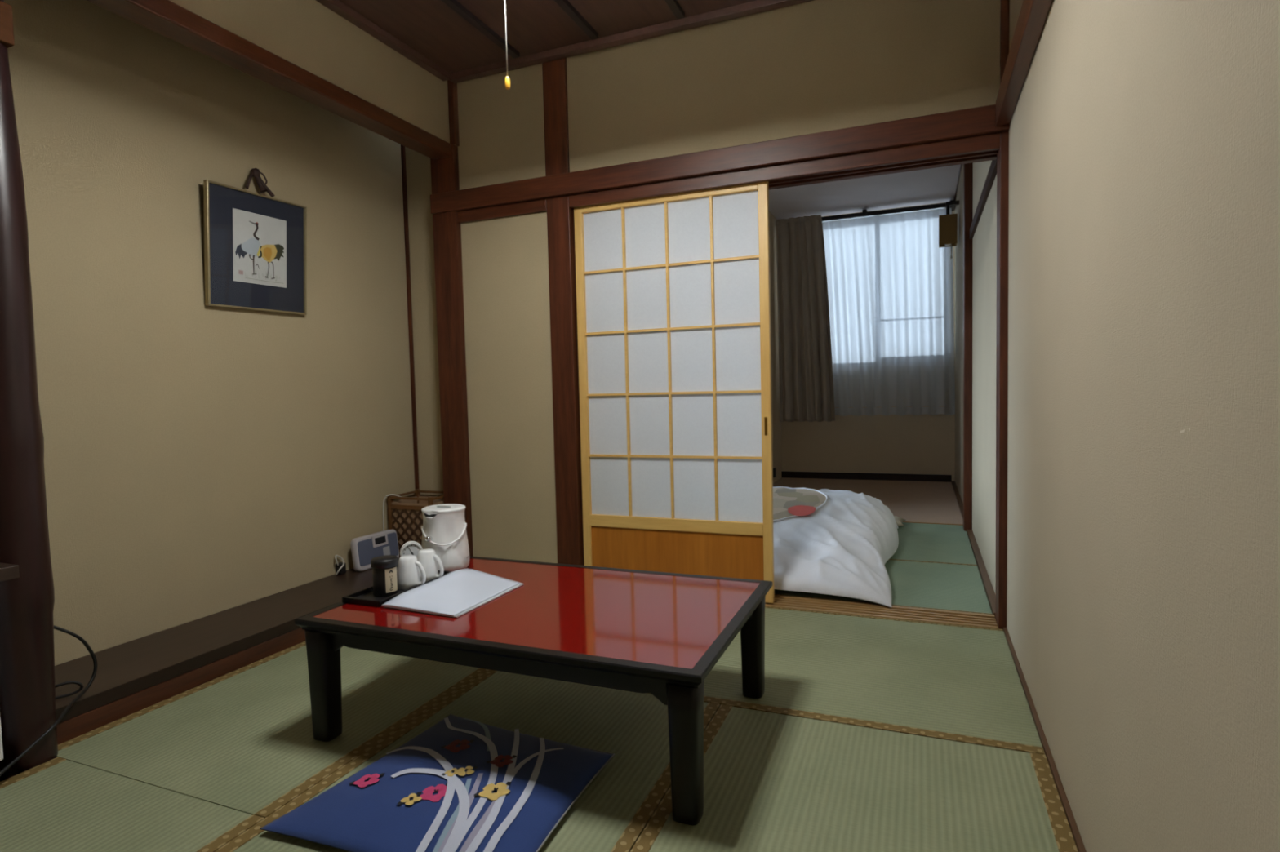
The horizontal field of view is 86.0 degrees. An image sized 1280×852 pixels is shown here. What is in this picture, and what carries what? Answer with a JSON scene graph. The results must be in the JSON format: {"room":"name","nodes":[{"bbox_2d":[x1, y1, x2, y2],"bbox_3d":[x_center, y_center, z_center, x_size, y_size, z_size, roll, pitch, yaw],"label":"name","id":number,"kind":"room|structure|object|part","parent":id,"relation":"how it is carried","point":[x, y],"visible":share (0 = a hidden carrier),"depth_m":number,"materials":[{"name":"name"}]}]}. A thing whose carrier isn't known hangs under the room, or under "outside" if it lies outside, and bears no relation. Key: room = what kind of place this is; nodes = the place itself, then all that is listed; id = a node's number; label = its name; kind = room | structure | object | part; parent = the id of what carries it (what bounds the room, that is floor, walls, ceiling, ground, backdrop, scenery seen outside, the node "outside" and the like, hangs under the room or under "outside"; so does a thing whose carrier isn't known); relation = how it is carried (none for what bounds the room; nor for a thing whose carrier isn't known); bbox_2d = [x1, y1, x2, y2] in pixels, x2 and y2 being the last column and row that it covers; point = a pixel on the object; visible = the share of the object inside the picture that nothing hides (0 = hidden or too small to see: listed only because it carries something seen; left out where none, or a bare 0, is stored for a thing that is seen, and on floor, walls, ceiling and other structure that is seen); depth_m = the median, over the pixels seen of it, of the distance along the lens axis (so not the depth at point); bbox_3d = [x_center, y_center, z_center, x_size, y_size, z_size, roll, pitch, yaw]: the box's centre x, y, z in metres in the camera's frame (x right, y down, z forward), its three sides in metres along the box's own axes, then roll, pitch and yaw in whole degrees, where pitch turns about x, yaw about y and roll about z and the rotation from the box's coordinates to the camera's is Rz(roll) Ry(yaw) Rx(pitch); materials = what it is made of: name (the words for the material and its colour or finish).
{"room":"traditional dwelling","nodes":[
{"label":"traditional dwelling","id":0,"kind":"room"},
{"bbox_2d":[0,717,4,782],"bbox_3d":[-1.873,-0.051,1.804,0.348,2.010,0.050,0,3,22],"label":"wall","id":1,"kind":"structure","parent":0,"point":[2,762],"depth_m":1.81,"materials":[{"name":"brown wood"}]},
{"bbox_2d":[2,746,8,780],"bbox_3d":[0.148,0.872,3.392,3.100,0.100,8.100,0,3,22],"label":"floor","id":2,"kind":"structure","parent":0,"point":[6,777],"depth_m":1.90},
{"bbox_2d":[0,756,264,851],"bbox_3d":[-1.542,0.965,0.852,0.765,0.057,1.817,0,3,22],"label":"mat","id":3,"kind":"object","parent":2,"relation":"on","point":[58,804],"visible":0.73,"depth_m":1.57,"materials":[{"name":"green wicker"}]},
{"bbox_2d":[0,718,3,760],"bbox_3d":[-1.896,0.659,1.533,0.440,0.498,0.547,0,3,22],"label":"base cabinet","id":4,"kind":"object","parent":3,"relation":"on","point":[1,740],"visible":1,"depth_m":1.71,"materials":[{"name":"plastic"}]},
{"bbox_2d":[0,625,97,776],"bbox_3d":[-1.638,0.712,1.701,0.234,0.362,0.634,-2,3,-12],"label":"power cable","id":5,"kind":"object","parent":3,"relation":"on","point":[82,640],"visible":0.91,"depth_m":1.92,"materials":[{"name":"black rubber"}]},
{"bbox_2d":[56,641,488,818],"bbox_3d":[-0.891,0.859,2.548,0.840,0.057,1.815,0,3,22],"label":"mat","id":6,"kind":"object","parent":2,"relation":"on","point":[242,740],"visible":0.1,"depth_m":1.97,"materials":[{"name":"green wicker"}]},
{"bbox_2d":[294,555,772,826],"bbox_3d":[-0.262,0.673,2.008,1.156,0.340,0.748,0,3,22],"label":"table","id":7,"kind":"object","parent":6,"relation":"on","point":[660,634],"visible":0.83,"depth_m":1.79,"materials":[{"name":"red paint"}]},
{"bbox_3d":[-0.870,0.709,1.898,0.074,0.310,0.074,0,3,22],"label":"leg","id":8,"kind":"part","parent":7,"relation":"part of","materials":[{"name":"black paint"}]},
{"bbox_2d":[342,570,452,607],"bbox_3d":[-0.744,0.499,2.138,0.141,0.017,0.337,0,3,22],"label":"serving tray","id":9,"kind":"object","parent":7,"relation":"on","point":[365,597],"visible":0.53,"depth_m":2.02,"materials":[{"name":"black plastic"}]},
{"bbox_2d":[370,555,398,597],"bbox_3d":[-0.767,0.451,2.066,0.078,0.110,0.078,0,3,22],"label":"tea canister","id":10,"kind":"object","parent":9,"relation":"on","point":[384,568],"visible":0.98,"depth_m":2.04,"materials":[{"name":"black plastic"}]},
{"bbox_2d":[400,541,422,558],"bbox_3d":[-0.752,0.438,2.262,0.072,0.115,0.037,-3,3,-24],"label":"clock","id":11,"kind":"object","parent":9,"relation":"on","point":[411,548],"visible":0.5,"depth_m":2.25,"materials":[{"name":"white plastic"}]},
{"bbox_2d":[397,555,426,590],"bbox_3d":[-0.713,0.453,2.138,0.086,0.096,0.071,-2,3,-19],"label":"mug","id":12,"kind":"object","parent":9,"relation":"on","point":[409,568],"visible":0.94,"depth_m":2.11,"materials":[{"name":"white ceramic"}]},
{"bbox_3d":[-0.679,0.456,2.126,0.034,0.077,0.012,-1,3,14],"label":"handle","id":13,"kind":"part","parent":12,"relation":"part of","materials":[{"name":"white ceramic"}]},
{"bbox_2d":[417,548,444,582],"bbox_3d":[-0.681,0.448,2.218,0.086,0.096,0.071,-2,3,-19],"label":"mug","id":14,"kind":"object","parent":9,"relation":"on","point":[428,558],"visible":0.8,"depth_m":2.19,"materials":[{"name":"white ceramic"}]},
{"bbox_3d":[-0.647,0.451,2.205,0.034,0.077,0.012,-1,3,14],"label":"handle","id":15,"kind":"part","parent":14,"relation":"part of","materials":[{"name":"white ceramic"}]},
{"bbox_2d":[421,503,470,571],"bbox_3d":[-0.672,0.385,2.366,0.162,0.216,0.164,-3,4,-30],"label":"electric kettle","id":16,"kind":"object","parent":7,"relation":"on","point":[443,529],"visible":0.91,"depth_m":2.31,"materials":[{"name":"white plastic"}]},
{"bbox_3d":[-0.661,0.370,2.318,0.150,0.058,0.067,-2,3,-14],"label":"carry handle","id":17,"kind":"part","parent":16,"relation":"part of","materials":[{"name":"white plastic"}]},
{"bbox_2d":[381,568,523,617],"bbox_3d":[-0.539,0.495,2.084,0.273,0.020,0.412,0,3,22],"label":"document folder","id":18,"kind":"object","parent":7,"relation":"on","point":[458,593],"visible":1,"depth_m":2.03,"materials":[{"name":"white paper"}]},
{"bbox_3d":[0.102,0.707,1.502,0.074,0.310,0.074,0,3,22],"label":"leg","id":19,"kind":"part","parent":7,"relation":"part of","materials":[{"name":"black paint"}]},
{"bbox_3d":[0.344,0.669,2.096,0.074,0.310,0.074,0,3,22],"label":"leg","id":20,"kind":"part","parent":7,"relation":"part of","materials":[{"name":"black paint"}]},
{"bbox_2d":[214,669,719,851],"bbox_3d":[-0.465,0.910,1.397,0.813,0.057,1.742,0,3,22],"label":"mat","id":21,"kind":"object","parent":2,"relation":"on","point":[613,811],"visible":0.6,"depth_m":1.86,"materials":[{"name":"green wicker"}]},
{"bbox_2d":[260,714,614,851],"bbox_3d":[-0.428,0.844,1.637,0.626,0.046,0.580,0,3,22],"label":"floor cushion","id":22,"kind":"object","parent":21,"relation":"on","point":[461,784],"visible":1,"depth_m":1.55,"materials":[{"name":"blue fabric"}]},
{"bbox_2d":[646,608,1044,755],"bbox_3d":[0.434,0.830,2.483,1.657,0.057,0.948,0,3,22],"label":"mat","id":23,"kind":"object","parent":2,"relation":"on","point":[953,683],"visible":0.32,"depth_m":2.20,"materials":[{"name":"green wicker"}]},
{"bbox_2d":[630,704,1078,851],"bbox_3d":[0.304,0.908,1.083,0.841,0.057,1.742,0,3,22],"label":"mat","id":24,"kind":"object","parent":2,"relation":"on","point":[773,782],"visible":1,"depth_m":1.57,"materials":[{"name":"green wicker"}]},
{"bbox_2d":[773,477,963,525],"bbox_3d":[1.796,0.622,5.783,1.588,0.066,2.088,0,3,22],"label":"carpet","id":25,"kind":"object","parent":2,"relation":"on","point":[913,501],"visible":0.49,"depth_m":5.81,"materials":[{"name":"beige carpet"}]},
{"bbox_2d":[774,559,992,614],"bbox_3d":[0.846,0.768,3.452,1.585,0.057,0.827,0,3,22],"label":"mat","id":26,"kind":"object","parent":2,"relation":"on","point":[943,586],"visible":0.29,"depth_m":3.15,"materials":[{"name":"green wicker"}]},
{"bbox_2d":[773,486,898,608],"bbox_3d":[0.823,0.557,3.878,1.184,0.318,1.695,0,3,22],"label":"duvet","id":27,"kind":"object","parent":26,"relation":"on","point":[828,542],"visible":0.59,"depth_m":3.40,"materials":[{"name":"white fabric"}]},
{"bbox_2d":[773,487,826,519],"bbox_3d":[0.700,0.485,4.008,0.760,0.170,0.720,0,3,22],"label":"blanket","id":28,"kind":"object","parent":27,"relation":"on","point":[788,504],"depth_m":3.84,"materials":[{"name":"white fabric"}]},
{"bbox_2d":[889,522,977,564],"bbox_3d":[1.202,0.714,4.326,1.585,0.055,1.057,0,3,22],"label":"mat","id":29,"kind":"object","parent":2,"relation":"on","point":[937,543],"visible":0.21,"depth_m":4.01,"materials":[{"name":"green wicker"}]},
{"bbox_2d":[893,515,906,526],"bbox_3d":[1.527,0.627,4.631,0.500,0.057,0.200,0,3,22],"label":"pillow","id":30,"kind":"object","parent":29,"relation":"on","point":[899,520],"visible":0.1,"depth_m":4.52,"materials":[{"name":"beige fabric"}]},
{"bbox_2d":[0,563,19,582],"bbox_3d":[-1.893,0.634,1.422,0.590,0.560,0.748,0,3,22],"label":"wall shelf","id":31,"kind":"object","parent":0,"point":[7,571],"visible":1,"depth_m":1.63,"materials":[{"name":"brown wood"}]},
{"bbox_2d":[4,0,415,666],"bbox_3d":[-1.992,-0.343,2.105,0.100,2.566,4.050,0,3,22],"label":"wall","id":32,"kind":"structure","parent":0,"point":[201,460],"depth_m":2.60,"materials":[{"name":"beige paint"}]},
{"bbox_2d":[56,627,305,745],"bbox_3d":[-1.298,0.835,2.694,0.020,0.118,1.845,0,3,22],"label":"trim","id":33,"kind":"structure","parent":32,"relation":"attached to","point":[74,727],"depth_m":2.19,"materials":[{"name":"brown wood"}]},
{"bbox_2d":[55,600,342,724],"bbox_3d":[-1.301,0.755,2.690,0.018,0.042,1.845,0,3,22],"label":"trim","id":34,"kind":"structure","parent":32,"relation":"attached to","point":[95,700],"depth_m":2.19,"materials":[{"name":"brown wood"}]},
{"bbox_2d":[0,558,399,746],"bbox_3d":[-1.459,0.758,2.794,0.363,0.049,2.098,0,3,22],"label":"trim","id":35,"kind":"structure","parent":32,"relation":"attached to","point":[117,664],"depth_m":2.47,"materials":[{"name":"brown wood"}]},
{"bbox_2d":[54,680,83,699],"bbox_3d":[-1.686,0.760,1.953,0.158,0.044,0.027,-3,3,-29],"label":"power cable","id":36,"kind":"object","parent":35,"relation":"on","point":[81,685],"visible":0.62,"depth_m":1.98,"materials":[{"name":"black rubber"}]},
{"bbox_2d":[334,555,346,575],"bbox_3d":[-1.430,0.660,3.266,0.051,0.093,0.060,0,3,22],"label":"power adapter","id":37,"kind":"object","parent":35,"relation":"on","point":[340,568],"visible":1,"depth_m":3.27,"materials":[{"name":"black plastic"}]},
{"bbox_2d":[350,529,399,571],"bbox_3d":[-1.316,0.617,3.417,0.057,0.164,0.272,0,3,25],"label":"bathroom scale","id":38,"kind":"object","parent":35,"relation":"on","point":[364,548],"visible":0.91,"depth_m":3.37,"materials":[{"name":"plastic"}]},
{"bbox_2d":[382,488,444,558],"bbox_3d":[-1.151,0.514,3.625,0.296,0.334,0.262,0,3,22],"label":"basket","id":39,"kind":"object","parent":35,"relation":"on","point":[405,515],"visible":0.46,"depth_m":3.55,"materials":[{"name":"brown wicker"}]},
{"bbox_3d":[-1.301,0.523,3.587,0.020,0.326,0.020,0,3,22],"label":"corner post","id":40,"kind":"part","parent":39,"relation":"part of","materials":[{"name":"brown wood"}]},
{"bbox_3d":[-1.286,0.517,3.585,0.111,0.329,0.026,-4,4,-36],"label":"white cord","id":41,"kind":"part","parent":39,"relation":"part of","materials":[{"name":"white plastic"}]},
{"bbox_3d":[-1.142,0.412,3.631,0.278,0.022,0.229,0,3,22],"label":"band rail","id":42,"kind":"part","parent":39,"relation":"part of","materials":[{"name":"brown wood"}]},
{"bbox_3d":[-1.220,0.511,3.784,0.020,0.326,0.020,0,3,22],"label":"corner post","id":43,"kind":"part","parent":39,"relation":"part of","materials":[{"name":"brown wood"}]},
{"bbox_3d":[-1.058,0.523,3.488,0.020,0.326,0.020,0,3,22],"label":"corner post","id":44,"kind":"part","parent":39,"relation":"part of","materials":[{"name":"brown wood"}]},
{"bbox_2d":[203,168,306,315],"bbox_3d":[-1.595,-0.779,2.867,0.058,0.594,0.466,0,3,22],"label":"framed picture","id":45,"kind":"object","parent":32,"relation":"attached to","point":[255,244],"visible":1,"depth_m":2.85,"materials":[{"name":"paper"}]},
{"bbox_2d":[232,208,286,288],"bbox_3d":[-1.589,-0.739,2.874,0.022,0.290,0.253,0,3,22],"label":"artwork","id":46,"kind":"object","parent":45,"relation":"attached to","point":[259,236],"depth_m":2.87,"materials":[{"name":"paper"}]},
{"bbox_3d":[-1.596,-1.022,2.866,0.058,0.109,0.134,0,3,22],"label":"hanging cord","id":47,"kind":"part","parent":45,"relation":"part of","materials":[{"name":"brown fabric"}]},
{"bbox_2d":[400,144,419,489],"bbox_3d":[-1.256,-0.528,3.757,0.018,2.406,0.016,0,3,22],"label":"trim","id":48,"kind":"structure","parent":32,"relation":"attached to","point":[402,148],"depth_m":3.75,"materials":[{"name":"brown wood"}]},
{"bbox_2d":[168,0,449,142],"bbox_3d":[-1.326,-1.505,2.566,0.065,0.326,1.860,0,3,22],"label":"wall","id":49,"kind":"structure","parent":0,"point":[308,34],"depth_m":2.76,"materials":[{"name":"beige paint"}]},
{"bbox_2d":[0,0,57,777],"bbox_3d":[-1.645,-0.339,1.758,0.141,2.500,0.141,-2,3,-18],"label":"wooden post","id":50,"kind":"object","parent":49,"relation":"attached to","point":[27,655],"depth_m":1.76,"materials":[{"name":"brown wood"}]},
{"bbox_2d":[86,0,451,159],"bbox_3d":[-1.333,-1.315,2.573,0.110,0.065,1.845,0,3,22],"label":"trim","id":51,"kind":"structure","parent":49,"relation":"attached to","point":[166,18],"depth_m":2.47,"materials":[{"name":"brown wood"}]},
{"bbox_2d":[315,0,450,80],"bbox_3d":[-1.633,-1.598,1.666,0.043,0.030,3.655,0,3,22],"label":"trim","id":52,"kind":"structure","parent":49,"relation":"attached to","point":[337,6],"depth_m":2.95,"materials":[{"name":"brown wood"}]},
{"bbox_2d":[404,146,443,497],"bbox_3d":[-1.044,-0.482,3.726,0.433,2.506,0.082,0,3,22],"label":"wall","id":53,"kind":"structure","parent":0,"point":[418,169],"depth_m":3.73,"materials":[{"name":"beige paint"}]},
{"bbox_2d":[338,0,756,73],"bbox_3d":[-0.731,-1.641,1.320,3.050,0.050,3.900,0,3,22],"label":"ceiling","id":54,"kind":"structure","parent":0,"point":[430,28],"depth_m":2.89,"materials":[{"name":"brown wood"}]},
{"bbox_2d":[553,0,598,39],"bbox_3d":[-0.879,-1.603,1.339,0.034,0.022,3.620,0,3,22],"label":"trim","id":55,"kind":"structure","parent":54,"relation":"attached to","point":[565,5],"depth_m":2.85,"materials":[{"name":"brown wood"}]},
{"bbox_3d":[-0.293,-1.441,1.716,0.450,0.414,0.450,0,3,22],"label":"pendant lamp","id":56,"kind":"object","parent":54,"relation":"hanging from","visible":0},
{"bbox_2d":[504,0,510,89],"bbox_3d":[-0.352,-1.066,1.797,0.014,0.357,0.014,0,3,22],"label":"pull cord","id":57,"kind":"object","parent":56,"relation":"hanging from","point":[507,78],"visible":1,"depth_m":1.80,"materials":[{"name":"fabric"}]},
{"bbox_3d":[-0.352,-1.079,1.796,0.004,0.330,0.003,0,3,22],"label":"cord","id":58,"kind":"part","parent":57,"relation":"part of","materials":[{"name":"white fabric"}]},
{"bbox_3d":[-0.348,-0.903,1.805,0.013,0.032,0.013,-2,3,-5],"label":"knob","id":59,"kind":"part","parent":57,"relation":"part of","materials":[{"name":"yellow plastic"}]},
{"bbox_2d":[457,0,999,563],"bbox_3d":[0.225,-0.477,3.059,2.500,2.506,0.060,0,3,22],"label":"wall","id":60,"kind":"structure","parent":0,"point":[815,66],"depth_m":3.08,"materials":[{"name":"beige paint"}]},
{"bbox_2d":[430,80,473,556],"bbox_3d":[-0.934,-0.475,3.549,0.155,2.506,0.163,0,3,22],"label":"trim","id":61,"kind":"structure","parent":60,"relation":"attached to","point":[445,171],"depth_m":3.47,"materials":[{"name":"brown wood"}]},
{"bbox_2d":[440,0,519,58],"bbox_3d":[-1.250,-1.602,1.490,0.034,0.022,3.620,0,3,22],"label":"trim","id":62,"kind":"structure","parent":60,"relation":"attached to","point":[455,5],"depth_m":2.90,"materials":[{"name":"brown wood"}]},
{"bbox_2d":[542,57,584,565],"bbox_3d":[-0.355,-0.476,3.295,0.119,2.506,0.100,0,3,22],"label":"wooden post","id":63,"kind":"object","parent":60,"relation":"attached to","point":[560,217],"depth_m":3.25,"materials":[{"name":"brown wood"}]},
{"bbox_2d":[449,0,813,83],"bbox_3d":[0.200,-1.709,2.913,2.430,0.030,0.045,0,3,22],"label":"trim","id":64,"kind":"structure","parent":60,"relation":"attached to","point":[757,6],"depth_m":3.00,"materials":[{"name":"brown wood"}]},
{"bbox_2d":[573,181,774,603],"bbox_3d":[0.138,-0.144,3.109,0.912,1.829,0.032,0,3,22],"label":"door","id":65,"kind":"structure","parent":60,"relation":"in","point":[673,300],"depth_m":3.10,"materials":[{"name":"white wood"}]},
{"bbox_3d":[0.117,-1.028,3.063,0.832,0.058,0.030,0,3,22],"label":"rail","id":66,"kind":"part","parent":65,"relation":"part of","materials":[{"name":"yellow wood"}]},
{"bbox_3d":[0.152,0.450,3.142,0.832,0.054,0.030,0,3,22],"label":"rail","id":67,"kind":"part","parent":65,"relation":"part of","materials":[{"name":"yellow wood"}]},
{"bbox_3d":[0.156,0.601,3.149,0.836,0.252,0.008,0,3,22],"label":"panel","id":68,"kind":"part","parent":65,"relation":"part of","materials":[{"name":"orange wood"}]},
{"bbox_3d":[0.540,0.000,2.940,0.013,0.080,0.005,0,3,22],"label":"finger pull","id":69,"kind":"part","parent":65,"relation":"part of","materials":[{"name":"gold metal"}]},
{"bbox_2d":[664,0,684,19],"bbox_3d":[-0.511,-1.604,1.189,0.034,0.022,3.620,0,3,22],"label":"trim","id":70,"kind":"structure","parent":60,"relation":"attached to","point":[673,5],"depth_m":2.79,"materials":[{"name":"brown wood"}]},
{"bbox_2d":[430,104,1009,213],"bbox_3d":[0.149,-1.122,2.991,2.585,0.095,0.048,0,3,22],"label":"wooden beam","id":71,"kind":"structure","parent":60,"relation":"attached to","point":[978,121],"depth_m":2.86,"materials":[{"name":"brown wood"}]},
{"bbox_2d":[457,133,999,223],"bbox_3d":[0.230,-1.075,3.046,2.422,0.100,0.150,0,3,22],"label":"trim","id":72,"kind":"structure","parent":60,"relation":"attached to","point":[984,148],"depth_m":2.82,"materials":[{"name":"brown wood"}]},
{"bbox_2d":[764,595,1003,631],"bbox_3d":[0.570,0.776,3.029,1.788,0.018,0.158,0,3,22],"label":"trim","id":73,"kind":"structure","parent":60,"relation":"attached to","point":[975,620],"depth_m":2.84,"materials":[{"name":"brown wood"}]},
{"bbox_2d":[768,210,782,483],"bbox_3d":[0.635,-0.646,5.153,0.080,2.720,4.100,0,3,22],"label":"wall","id":74,"kind":"structure","parent":0,"point":[776,424],"depth_m":6.74,"materials":[{"name":"paint"}]},
{"bbox_2d":[773,467,776,477],"bbox_3d":[1.310,0.454,6.678,0.013,0.090,0.080,0,3,22],"label":"wall outlet","id":75,"kind":"object","parent":74,"relation":"attached to","point":[774,468],"visible":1,"depth_m":6.67,"materials":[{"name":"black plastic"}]},
{"bbox_2d":[768,164,959,219],"bbox_3d":[1.385,-1.980,4.790,1.750,0.055,4.150,0,3,22],"label":"ceiling","id":76,"kind":"structure","parent":0,"point":[937,184],"depth_m":6.01,"materials":[{"name":"white paint"}]},
{"bbox_2d":[775,214,835,422],"bbox_3d":[1.597,-1.024,6.631,0.546,1.973,0.088,0,3,20],"label":"curtain","id":77,"kind":"object","parent":76,"relation":"hanging from","point":[805,351],"visible":1,"depth_m":6.63,"materials":[{"name":"brown fabric"}]},
{"bbox_2d":[781,202,955,481],"bbox_3d":[2.161,-0.768,6.750,1.700,2.720,0.083,0,3,22],"label":"wall","id":78,"kind":"structure","parent":0,"point":[907,444],"depth_m":6.70,"materials":[{"name":"paint"}]},
{"bbox_2d":[775,200,955,226],"bbox_3d":[2.111,-2.006,6.537,1.605,0.064,0.200,0,3,22],"label":"rail","id":79,"kind":"object","parent":78,"relation":"attached to","point":[864,213],"visible":0.63,"depth_m":6.38,"materials":[{"name":"black metal"}]},
{"bbox_2d":[822,208,955,416],"bbox_3d":[2.292,-1.032,6.460,1.224,1.873,0.092,0,3,22],"label":"sheer curtain","id":80,"kind":"object","parent":79,"relation":"hanging from","point":[890,281],"visible":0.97,"depth_m":6.43,"materials":[{"name":"white fabric"}]},
{"bbox_2d":[781,471,951,482],"bbox_3d":[2.194,0.498,6.757,1.590,0.070,0.027,0,3,22],"label":"baseboard","id":81,"kind":"structure","parent":78,"relation":"attached to","point":[823,475],"depth_m":6.73,"materials":[{"name":"brown wood"}]},
{"bbox_2d":[955,0,1279,851],"bbox_3d":[1.502,-0.539,2.751,0.100,2.720,7.900,0,3,22],"label":"wall","id":82,"kind":"structure","parent":0,"point":[1143,588],"depth_m":1.01,"materials":[{"name":"beige paint"}]},
{"bbox_2d":[938,200,959,258],"bbox_3d":[2.558,-1.617,5.681,0.152,0.470,0.130,0,3,22],"label":"hanging lamp","id":83,"kind":"object","parent":82,"relation":"attached to","point":[948,223],"visible":1,"depth_m":5.63,"materials":[{"name":"brown plastic"}]},
{"bbox_3d":[2.550,-1.617,5.684,0.136,0.240,0.130,0,3,22],"label":"lamp shade","id":84,"kind":"part","parent":83,"relation":"part of","materials":[{"name":"brown"}]},
{"bbox_3d":[2.557,-1.722,5.675,0.149,0.260,0.030,0,3,22],"label":"lamp stem","id":85,"kind":"part","parent":83,"relation":"part of","materials":[{"name":"black metal"}]},
{"bbox_2d":[954,164,962,199],"bbox_3d":[2.482,-1.999,5.309,0.012,0.015,2.180,0,3,22],"label":"trim","id":86,"kind":"structure","parent":82,"relation":"attached to","point":[961,165],"depth_m":5.65,"materials":[{"name":"brown wood"}]},
{"bbox_2d":[963,163,973,531],"bbox_3d":[2.064,-0.639,4.322,0.046,2.605,0.120,0,3,22],"label":"trim","id":87,"kind":"structure","parent":82,"relation":"attached to","point":[968,167],"depth_m":4.29,"materials":[{"name":"brown wood"}]},
{"bbox_2d":[951,481,1000,629],"bbox_3d":[2.194,0.671,4.611,0.030,0.072,4.000,0,3,22],"label":"trim","id":88,"kind":"structure","parent":82,"relation":"attached to","point":[989,591],"depth_m":3.52,"materials":[{"name":"brown wood"}]},
{"bbox_2d":[969,158,996,239],"bbox_3d":[1.713,-1.131,3.428,0.018,0.060,1.740,0,3,22],"label":"trim","id":89,"kind":"structure","parent":82,"relation":"attached to","point":[992,173],"depth_m":3.31,"materials":[{"name":"brown wood"}]},
{"bbox_2d":[995,0,1009,629],"bbox_3d":[1.373,-0.481,2.602,0.028,2.506,0.120,0,3,22],"label":"trim","id":90,"kind":"structure","parent":82,"relation":"attached to","point":[1002,157],"depth_m":2.57,"materials":[{"name":"brown wood"}]},
{"bbox_2d":[995,0,1053,126],"bbox_3d":[0.623,-1.028,0.791,0.046,0.092,3.672,0,3,22],"label":"trim","id":91,"kind":"structure","parent":82,"relation":"attached to","point":[1033,15],"depth_m":1.98,"materials":[{"name":"brown wood"}]},
{"bbox_2d":[1003,627,1086,851],"bbox_3d":[0.691,0.908,0.901,0.012,0.068,3.700,0,3,22],"label":"trim","id":92,"kind":"structure","parent":82,"relation":"attached to","point":[1071,820],"depth_m":1.72,"materials":[{"name":"brown wood"}]},
{"bbox_3d":[-2.028,-1.281,0.844,0.065,0.556,1.800,0,3,22],"label":"wall","id":93,"kind":"structure","parent":0,"visible":0},
{"bbox_2d":[0,0,14,48],"bbox_3d":[-1.966,-0.961,0.882,0.050,0.100,1.880,0,3,22],"label":"trim","id":94,"kind":"structure","parent":93,"relation":"attached to","point":[6,31],"depth_m":1.73,"materials":[{"name":"brown wood"}]}
]}

